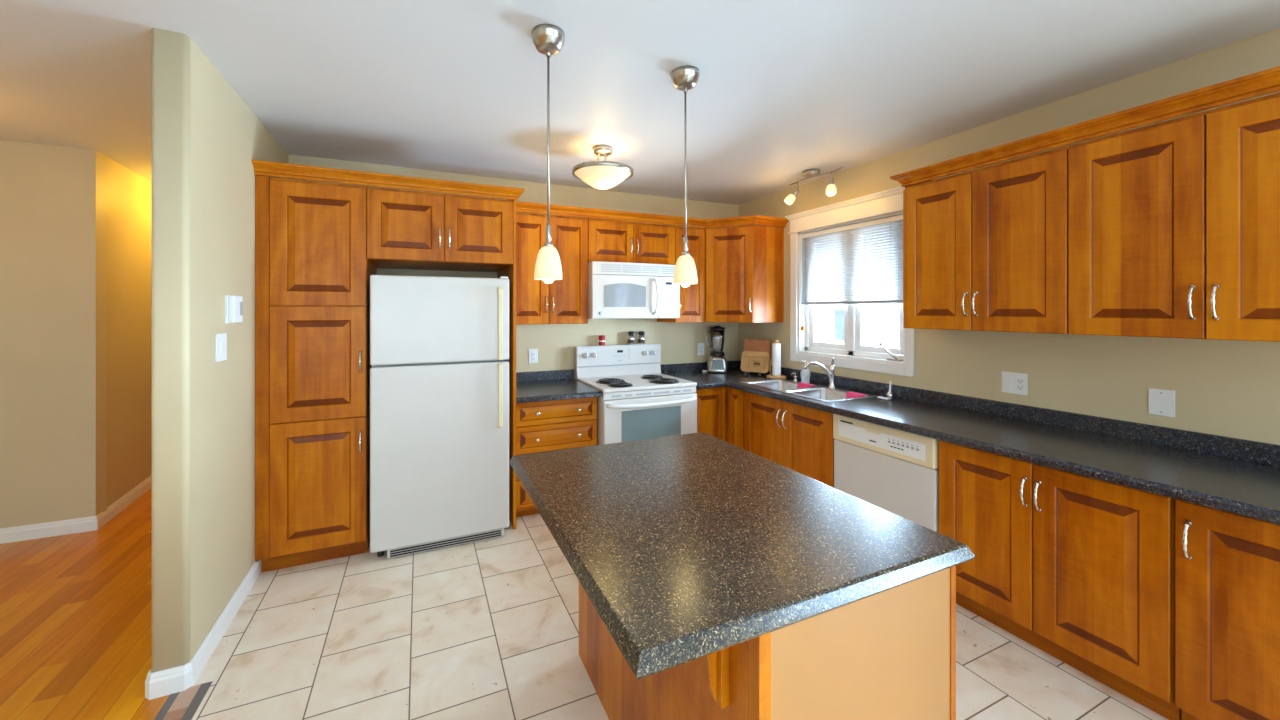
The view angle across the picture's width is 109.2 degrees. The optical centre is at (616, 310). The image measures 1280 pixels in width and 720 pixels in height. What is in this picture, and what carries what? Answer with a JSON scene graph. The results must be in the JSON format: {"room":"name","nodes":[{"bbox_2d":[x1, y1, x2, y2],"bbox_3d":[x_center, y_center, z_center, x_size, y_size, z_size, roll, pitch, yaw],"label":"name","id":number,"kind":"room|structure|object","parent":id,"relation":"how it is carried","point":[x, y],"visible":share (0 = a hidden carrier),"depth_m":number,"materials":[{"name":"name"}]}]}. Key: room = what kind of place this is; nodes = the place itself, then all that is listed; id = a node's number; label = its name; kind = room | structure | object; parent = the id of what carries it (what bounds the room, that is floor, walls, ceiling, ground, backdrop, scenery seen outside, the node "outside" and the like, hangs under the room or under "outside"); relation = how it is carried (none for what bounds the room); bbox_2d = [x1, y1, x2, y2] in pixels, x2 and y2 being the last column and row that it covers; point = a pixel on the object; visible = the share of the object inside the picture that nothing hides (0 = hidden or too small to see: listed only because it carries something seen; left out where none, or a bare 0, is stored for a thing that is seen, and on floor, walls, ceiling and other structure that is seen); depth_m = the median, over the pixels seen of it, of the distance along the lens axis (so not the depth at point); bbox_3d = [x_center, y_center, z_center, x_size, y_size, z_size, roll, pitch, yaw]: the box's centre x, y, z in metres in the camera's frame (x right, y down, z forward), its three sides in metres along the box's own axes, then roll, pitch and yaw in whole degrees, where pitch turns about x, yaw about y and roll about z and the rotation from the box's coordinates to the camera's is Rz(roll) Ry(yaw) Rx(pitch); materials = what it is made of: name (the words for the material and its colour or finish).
{"room":"kitchen","nodes":[
{"label":"kitchen","id":0,"kind":"room"},
{"bbox_2d":[0,140,106,528],"bbox_3d":[-4.531,0.197,2.667,2.200,2.550,0.120,0,0,-23],"label":"wall","id":1,"kind":"structure","parent":0,"point":[53,199],"depth_m":2.97,"materials":[{"name":"beige paint"}]},
{"bbox_2d":[107,157,150,506],"bbox_3d":[-4.206,0.197,4.263,0.120,2.550,2.808,0,0,-28],"label":"wall","id":2,"kind":"structure","parent":0,"point":[128,192],"depth_m":3.44,"materials":[{"name":"beige paint"}]},
{"bbox_2d":[0,476,150,543],"bbox_3d":[-5.053,1.426,3.888,2.215,0.092,2.805,0,0,-23],"label":"baseboard","id":3,"kind":"structure","parent":2,"relation":"attached to","point":[71,526],"depth_m":3.00,"materials":[{"name":"white paint"}]},
{"bbox_2d":[151,28,288,671],"bbox_3d":[-2.660,0.197,3.900,0.114,2.550,4.688,0,0,-23],"label":"wall","id":4,"kind":"structure","parent":0,"point":[206,139],"depth_m":1.83,"materials":[{"name":"beige paint"}]},
{"bbox_2d":[145,560,260,699],"bbox_3d":[-2.657,1.426,3.893,0.142,0.092,4.702,0,0,-23],"label":"baseboard","id":5,"kind":"structure","parent":4,"relation":"attached to","point":[165,682],"depth_m":1.85,"materials":[{"name":"white paint"}]},
{"bbox_2d":[215,333,226,361],"bbox_3d":[-1.794,0.167,2.065,0.012,0.125,0.115,0,0,-23],"label":"light switch","id":6,"kind":"object","parent":4,"relation":"attached to","point":[220,339],"visible":1,"depth_m":2.05,"materials":[{"name":"white plastic"}]},
{"bbox_2d":[225,295,242,322],"bbox_3d":[-1.828,-0.006,2.172,0.035,0.132,0.124,0,0,-23],"label":"thermostat","id":7,"kind":"object","parent":4,"relation":"attached to","point":[233,304],"visible":1,"depth_m":2.13,"materials":[{"name":"white plastic"}]},
{"bbox_2d":[289,154,738,378],"bbox_3d":[-0.467,0.257,3.984,3.975,2.670,0.120,0,0,-23],"label":"wall","id":8,"kind":"structure","parent":0,"point":[555,344],"depth_m":4.01,"materials":[{"name":"beige paint"}]},
{"bbox_2d":[529,349,537,362],"bbox_3d":[-0.700,0.382,3.812,0.078,0.118,0.010,0,0,-23],"label":"wall outlet","id":9,"kind":"object","parent":8,"relation":"attached to","point":[533,353],"visible":1,"depth_m":3.81,"materials":[{"name":"white plastic"}]},
{"bbox_2d":[531,352,534,359],"bbox_3d":[-0.700,0.382,3.810,0.034,0.068,0.005,0,0,-23],"label":"socket","id":10,"kind":"object","parent":9,"relation":"attached to","point":[532,353],"depth_m":3.81,"materials":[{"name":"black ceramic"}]},
{"bbox_2d":[516,369,573,381],"bbox_3d":[-0.660,0.552,3.821,0.627,0.082,0.020,0,0,-23],"label":"backsplash","id":11,"kind":"structure","parent":8,"relation":"attached to","point":[551,374],"depth_m":3.83,"materials":[{"name":"laminate"}]},
{"bbox_2d":[516,212,587,324],"bbox_3d":[-0.584,-0.318,3.662,0.641,0.850,0.374,0,0,-23],"label":"upper cabinet","id":12,"kind":"object","parent":8,"relation":"attached to","point":[564,301],"visible":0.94,"depth_m":3.54,"materials":[{"name":"brown wood"}]},
{"bbox_2d":[587,219,674,264],"bbox_3d":[0.082,-0.568,3.950,0.805,0.349,0.374,0,0,-23],"label":"upper cabinet","id":13,"kind":"object","parent":8,"relation":"attached to","point":[608,240],"visible":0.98,"depth_m":3.80,"materials":[{"name":"brown wood"}]},
{"bbox_2d":[588,261,679,318],"bbox_3d":[0.104,-0.160,3.900,0.799,0.455,0.483,0,0,-23],"label":"microwave","id":14,"kind":"object","parent":13,"relation":"attached to","point":[616,290],"visible":0.97,"depth_m":3.69,"materials":[{"name":"white plastic"}]},
{"bbox_2d":[657,226,705,322],"bbox_3d":[0.599,-0.318,4.175,0.318,0.850,0.374,0,0,-23],"label":"upper cabinet","id":15,"kind":"object","parent":8,"relation":"attached to","point":[692,297],"visible":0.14,"depth_m":4.05,"materials":[{"name":"brown wood"}]},
{"bbox_2d":[697,343,703,354],"bbox_3d":[0.830,0.382,4.476,0.078,0.118,0.010,0,0,-23],"label":"wall outlet","id":16,"kind":"object","parent":8,"relation":"attached to","point":[700,346],"visible":1,"depth_m":4.47,"materials":[{"name":"white plastic"}]},
{"bbox_2d":[705,225,783,322],"bbox_3d":[1.087,-0.318,4.235,0.640,0.850,0.652,0,0,-23],"label":"upper cabinet","id":17,"kind":"object","parent":8,"relation":"attached to","point":[745,264],"visible":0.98,"depth_m":4.01,"materials":[{"name":"brown wood"}]},
{"bbox_2d":[516,201,788,227],"bbox_3d":[0.353,-0.778,3.827,2.371,0.068,0.326,0,0,-14],"label":"crown molding","id":18,"kind":"structure","parent":17,"relation":"attached to","point":[525,207],"depth_m":3.83,"materials":[{"name":"brown wood"}]},
{"bbox_2d":[0,488,1167,719],"bbox_3d":[-1.254,1.532,1.396,7.200,0.120,10.400,0,0,-23],"label":"floor","id":19,"kind":"structure","parent":0,"point":[487,629],"depth_m":2.00,"materials":[{"name":"beige tile"}]},
{"bbox_2d":[154,681,212,719],"bbox_3d":[-0.523,1.532,-0.841,0.124,0.121,5.712,0,0,-23],"label":"trim","id":20,"kind":"structure","parent":19,"relation":"on","point":[183,705],"depth_m":1.70,"materials":[{"name":"metal"}]},
{"bbox_2d":[255,175,376,571],"bbox_3d":[-1.869,0.365,2.902,0.537,2.215,0.743,0,0,-23],"label":"pantry cabinet","id":21,"kind":"object","parent":19,"relation":"on","point":[313,270],"visible":0.99,"depth_m":2.59,"materials":[{"name":"brown wood"}]},
{"bbox_2d":[370,275,509,558],"bbox_3d":[-1.202,0.626,3.112,0.803,1.692,0.774,0,0,-23],"label":"refrigerator","id":22,"kind":"object","parent":19,"relation":"on","point":[439,346],"visible":1,"depth_m":2.78,"materials":[{"name":"white metal"}]},
{"bbox_2d":[367,187,515,529],"bbox_3d":[-1.216,0.365,3.186,0.885,2.215,0.743,0,0,-23],"label":"tall cabinet","id":23,"kind":"object","parent":19,"relation":"on","point":[411,230],"visible":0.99,"depth_m":2.92,"materials":[{"name":"brown wood"}]},
{"bbox_2d":[252,160,524,199],"bbox_3d":[-1.358,-0.778,2.896,1.472,0.068,0.346,0,0,-23],"label":"crown molding","id":24,"kind":"structure","parent":23,"relation":"attached to","point":[262,168],"depth_m":2.71,"materials":[{"name":"brown wood"}]},
{"bbox_2d":[516,397,596,516],"bbox_3d":[-0.541,1.053,3.543,0.628,0.838,0.626,0,0,-23],"label":"base cabinet","id":25,"kind":"object","parent":19,"relation":"on","point":[543,426],"visible":0.49,"depth_m":3.27,"materials":[{"name":"brown wood"}]},
{"bbox_2d":[516,369,601,402],"bbox_3d":[-0.529,0.572,3.518,0.627,0.121,0.681,0,0,-23],"label":"countertop","id":26,"kind":"structure","parent":25,"relation":"on","point":[533,386],"depth_m":3.50,"materials":[{"name":"laminate"}]},
{"bbox_2d":[575,343,696,444],"bbox_3d":[0.154,0.881,3.765,0.815,1.143,0.735,0,0,-23],"label":"stove","id":27,"kind":"object","parent":19,"relation":"on","point":[638,401],"visible":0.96,"depth_m":3.57,"materials":[{"name":"white metal"}]},
{"bbox_2d":[598,335,604,345],"bbox_3d":[-0.132,0.264,4.009,0.060,0.090,0.060,0,0,-23],"label":"tin","id":28,"kind":"object","parent":27,"relation":"on","point":[601,337],"visible":1,"depth_m":3.98,"materials":[{"name":"red metal"}]},
{"bbox_2d":[628,331,634,344],"bbox_3d":[0.131,0.249,4.123,0.063,0.119,0.063,0,0,-23],"label":"spice shaker","id":29,"kind":"object","parent":27,"relation":"on","point":[631,341],"visible":1,"depth_m":4.10,"materials":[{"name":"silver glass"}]},
{"bbox_2d":[577,373,696,392],"bbox_3d":[0.152,0.586,3.770,0.815,0.045,0.615,0,0,-23],"label":"cooktop","id":30,"kind":"object","parent":27,"relation":"in","point":[604,382],"depth_m":3.63,"materials":[{"name":"white metal"}]},
{"bbox_2d":[638,331,644,343],"bbox_3d":[0.228,0.249,4.165,0.063,0.119,0.063,0,0,-23],"label":"spice shaker","id":31,"kind":"object","parent":27,"relation":"on","point":[641,340],"visible":1,"depth_m":4.14,"materials":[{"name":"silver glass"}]},
{"bbox_2d":[694,387,743,448],"bbox_3d":[0.974,1.053,4.099,0.951,0.838,0.808,0,0,-23],"label":"base cabinet","id":32,"kind":"object","parent":19,"relation":"on","point":[720,410],"visible":0.08,"depth_m":3.81,"materials":[{"name":"brown wood"}]},
{"bbox_2d":[660,360,1279,524],"bbox_3d":[1.526,0.572,2.833,0.951,0.121,3.573,0,0,-23],"label":"countertop","id":33,"kind":"structure","parent":32,"relation":"on","point":[1238,476],"depth_m":2.04,"materials":[{"name":"laminate"}]},
{"bbox_2d":[705,326,728,373],"bbox_3d":[0.964,0.370,4.373,0.222,0.446,0.211,0,0,12],"label":"blender","id":34,"kind":"object","parent":33,"relation":"on","point":[717,362],"visible":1,"depth_m":4.31,"materials":[{"name":"silver metal"}]},
{"bbox_2d":[766,340,786,378],"bbox_3d":[1.410,0.427,4.011,0.170,0.333,0.170,0,0,-23],"label":"paper towel holder","id":35,"kind":"object","parent":33,"relation":"on","point":[776,347],"visible":0.99,"depth_m":3.98,"materials":[{"name":"brown wood"}]},
{"bbox_2d":[740,378,876,401],"bbox_3d":[1.410,0.677,3.433,0.496,0.175,0.891,0,0,-23],"label":"sink","id":36,"kind":"object","parent":33,"relation":"in","point":[817,392],"visible":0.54,"depth_m":3.43,"materials":[{"name":"silver metal"}]},
{"bbox_2d":[797,382,812,387],"bbox_3d":[1.507,0.646,3.625,0.055,0.122,0.140,0,0,-23],"label":"dishcloth","id":37,"kind":"object","parent":36,"relation":"hanging from","point":[800,384],"visible":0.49,"depth_m":3.63,"materials":[{"name":"pink fabric"}]},
{"bbox_2d":[800,360,809,382],"bbox_3d":[1.535,0.498,3.697,0.077,0.182,0.076,0,0,-23],"label":"soap bottle","id":38,"kind":"object","parent":36,"relation":"on","point":[805,361],"visible":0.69,"depth_m":3.69,"materials":[{"name":"white"}]},
{"bbox_2d":[846,391,865,398],"bbox_3d":[1.689,0.623,3.205,0.055,0.076,0.145,0,0,-23],"label":"dishcloth","id":39,"kind":"object","parent":36,"relation":"hanging from","point":[849,394],"visible":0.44,"depth_m":3.21,"materials":[{"name":"pink fabric"}]},
{"bbox_2d":[803,357,835,388],"bbox_3d":[1.534,0.470,3.421,0.259,0.237,0.069,0,0,-10],"label":"faucet","id":40,"kind":"object","parent":33,"relation":"on","point":[831,372],"visible":1,"depth_m":3.43,"materials":[{"name":"silver metal"}]},
{"bbox_2d":[877,391,892,399],"bbox_3d":[1.800,0.565,3.049,0.096,0.056,0.096,0,0,-23],"label":"strainer","id":41,"kind":"object","parent":33,"relation":"on","point":[884,396],"visible":1,"depth_m":3.03,"materials":[{"name":"silver metal"}]},
{"bbox_2d":[886,381,893,396],"bbox_3d":[1.870,0.538,3.110,0.048,0.110,0.047,0,0,-23],"label":"brush","id":42,"kind":"object","parent":33,"relation":"on","point":[889,393],"visible":0.88,"depth_m":3.10,"materials":[{"name":"white plastic"}]},
{"bbox_3d":[1.260,0.543,4.152,0.164,0.100,0.161,0,0,35],"label":"stand","id":43,"kind":"object","parent":33,"relation":"on","visible":0},
{"bbox_2d":[741,351,769,372],"bbox_3d":[1.271,0.473,4.173,0.255,0.189,0.063,0,0,35],"label":"cutting board","id":44,"kind":"object","parent":43,"relation":"on","point":[751,361],"visible":1,"depth_m":4.16,"materials":[{"name":"brown wood"}]},
{"bbox_2d":[748,356,764,367],"bbox_3d":[1.265,0.477,4.165,0.230,0.109,0.003,0,-14,35],"label":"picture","id":45,"kind":"object","parent":44,"relation":"attached to","point":[755,363],"depth_m":4.16},
{"bbox_2d":[744,339,770,369],"bbox_3d":[1.299,0.409,4.207,0.245,0.284,0.062,0,0,35],"label":"cutting board","id":46,"kind":"object","parent":43,"relation":"on","point":[757,345],"visible":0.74,"depth_m":4.20,"materials":[{"name":"brown wood"}]},
{"bbox_2d":[579,566,955,719],"bbox_3d":[0.258,1.054,1.514,0.848,0.837,1.128,0,0,-23],"label":"base cabinet","id":47,"kind":"object","parent":19,"relation":"on","point":[890,654],"visible":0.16,"depth_m":1.07,"materials":[{"name":"brown wood"}]},
{"bbox_2d":[509,432,974,679],"bbox_3d":[0.232,0.614,1.506,0.950,0.041,1.193,0,0,-23],"label":"countertop","id":48,"kind":"structure","parent":47,"relation":"on","point":[686,548],"depth_m":1.17,"materials":[{"name":"black laminate"}]},
{"bbox_2d":[744,391,833,487],"bbox_3d":[1.452,1.053,3.390,0.623,0.838,0.868,0,0,-23],"label":"base cabinet","id":49,"kind":"object","parent":19,"relation":"on","point":[798,438],"visible":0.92,"depth_m":3.21,"materials":[{"name":"brown wood"}]},
{"bbox_2d":[833,414,938,532],"bbox_3d":[1.754,1.056,2.702,0.596,0.832,0.620,0,0,-23],"label":"dishwasher","id":50,"kind":"object","parent":19,"relation":"on","point":[895,471],"visible":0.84,"depth_m":2.53,"materials":[{"name":"white plastic"}]},
{"bbox_2d":[939,440,1181,719],"bbox_3d":[2.037,1.053,2.054,0.633,0.838,0.778,0,0,-23],"label":"base cabinet","id":51,"kind":"object","parent":19,"relation":"on","point":[1080,569],"visible":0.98,"depth_m":1.84,"materials":[{"name":"brown wood"}]},
{"bbox_2d":[1175,499,1279,719],"bbox_3d":[2.288,1.053,1.476,0.633,0.838,0.470,0,0,-23],"label":"base cabinet","id":52,"kind":"object","parent":19,"relation":"on","point":[1227,564],"visible":0.98,"depth_m":1.48,"materials":[{"name":"brown wood"}]},
{"bbox_2d":[0,0,1279,204],"bbox_3d":[-1.190,-1.138,1.424,7.340,0.120,10.640,0,0,-23],"label":"ceiling","id":53,"kind":"structure","parent":0,"point":[784,89],"depth_m":2.04,"materials":[{"name":"paint"}]},
{"bbox_2d":[532,24,564,282],"bbox_3d":[-0.266,-0.591,1.770,0.128,0.971,0.128,0,0,-23],"label":"pendant light","id":54,"kind":"object","parent":53,"relation":"hanging from","point":[548,39],"visible":1,"depth_m":1.74,"materials":[{"name":"white glass"}]},
{"bbox_2d":[544,225,552,246],"bbox_3d":[-0.266,-0.289,1.770,0.038,0.088,0.037,0,0,-23],"label":"socket","id":55,"kind":"object","parent":54,"relation":"attached to","point":[548,227],"depth_m":1.76,"materials":[{"name":"silver metal"}]},
{"bbox_2d":[572,145,634,189],"bbox_3d":[-0.093,-0.940,3.016,0.406,0.273,0.413,0,0,-23],"label":"ceiling light","id":56,"kind":"object","parent":53,"relation":"attached to","point":[602,175],"visible":1,"depth_m":2.92,"materials":[{"name":"white glass"}]},
{"bbox_2d":[671,66,699,286],"bbox_3d":[0.311,-0.591,2.061,0.128,0.971,0.128,0,0,-23],"label":"pendant light","id":57,"kind":"object","parent":53,"relation":"hanging from","point":[684,78],"visible":1,"depth_m":2.03,"materials":[{"name":"white glass"}]},
{"bbox_2d":[681,237,688,255],"bbox_3d":[0.311,-0.289,2.061,0.038,0.088,0.037,0,0,-23],"label":"socket","id":58,"kind":"object","parent":57,"relation":"attached to","point":[685,240],"depth_m":2.05,"materials":[{"name":"silver metal"}]},
{"bbox_2d":[784,167,842,204],"bbox_3d":[1.500,-0.955,3.475,0.156,0.243,0.503,0,0,-23],"label":"track light","id":59,"kind":"object","parent":53,"relation":"attached to","point":[831,190],"visible":1,"depth_m":3.46,"materials":[{"name":"silver metal"}]},
{"bbox_2d":[739,28,1279,444],"bbox_3d":[2.749,0.257,1.390,0.140,2.670,7.200,0,0,-23],"label":"wall","id":60,"kind":"structure","parent":0,"point":[1228,388],"depth_m":2.21,"materials":[{"name":"beige paint"}]},
{"bbox_2d":[785,186,913,376],"bbox_3d":[1.797,-0.195,3.520,0.191,1.271,1.149,0,0,-23],"label":"window","id":61,"kind":"structure","parent":60,"relation":"in","point":[889,201],"depth_m":3.51,"materials":[{"name":"white paint"}]},
{"bbox_2d":[801,214,902,329],"bbox_3d":[1.779,-0.242,3.509,0.061,0.828,0.904,0,0,-23],"label":"window blind","id":62,"kind":"object","parent":61,"relation":"attached to","point":[888,292],"visible":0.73,"depth_m":3.45,"materials":[{"name":"white plastic"}]},
{"bbox_2d":[660,360,1279,466],"bbox_3d":[1.526,0.552,2.833,0.951,0.082,3.573,0,0,-23],"label":"backsplash","id":63,"kind":"structure","parent":60,"relation":"attached to","point":[1223,446],"depth_m":2.28,"materials":[{"name":"laminate"}]},
{"bbox_2d":[903,146,1069,333],"bbox_3d":[2.008,-0.318,2.447,0.374,0.850,0.757,0,0,-23],"label":"upper cabinet","id":64,"kind":"object","parent":60,"relation":"attached to","point":[985,248],"visible":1,"depth_m":2.32,"materials":[{"name":"brown wood"}]},
{"bbox_2d":[1002,371,1027,394],"bbox_3d":[2.185,0.400,2.499,0.012,0.116,0.118,0,0,-23],"label":"outlet","id":65,"kind":"object","parent":60,"relation":"attached to","point":[1015,383],"visible":1,"depth_m":2.49,"materials":[{"name":"white plastic"}]},
{"bbox_2d":[1017,377,1023,390],"bbox_3d":[2.196,0.400,2.471,0.005,0.068,0.034,0,0,-23],"label":"socket","id":66,"kind":"object","parent":65,"relation":"attached to","point":[1020,380],"depth_m":2.47,"materials":[{"name":"white plastic"}]},
{"bbox_2d":[890,66,1279,186],"bbox_3d":[2.149,-0.778,2.107,0.384,0.068,1.585,0,0,-23],"label":"crown molding","id":67,"kind":"structure","parent":60,"relation":"attached to","point":[1264,82],"depth_m":1.88,"materials":[{"name":"brown wood"}]},
{"bbox_2d":[1148,388,1174,416],"bbox_3d":[2.402,0.406,2.003,0.008,0.116,0.078,0,0,-23],"label":"blank wall plate","id":68,"kind":"object","parent":60,"relation":"attached to","point":[1161,402],"visible":1,"depth_m":2.00,"materials":[{"name":"white plastic"}]},
{"bbox_2d":[1068,92,1279,341],"bbox_3d":[2.315,-0.318,1.740,0.374,0.850,0.780,0,0,-23],"label":"upper cabinet","id":69,"kind":"object","parent":60,"relation":"attached to","point":[1174,224],"visible":1,"depth_m":1.74,"materials":[{"name":"brown wood"}]},
{"label":"outside","id":70,"kind":"structure","parent":0,"visible":0},
{"bbox_3d":[17.671,2.222,17.242,39.860,0.300,70.000,0,0,-23],"label":"ground","id":71,"kind":"structure","parent":70,"visible":0},
{"bbox_2d":[816,229,898,347],"bbox_3d":[11.705,-0.628,15.742,6.600,5.400,17.800,0,0,-23],"label":"house","id":72,"kind":"structure","parent":71,"relation":"on","point":[880,321],"depth_m":15.41,"materials":[{"name":"white"}]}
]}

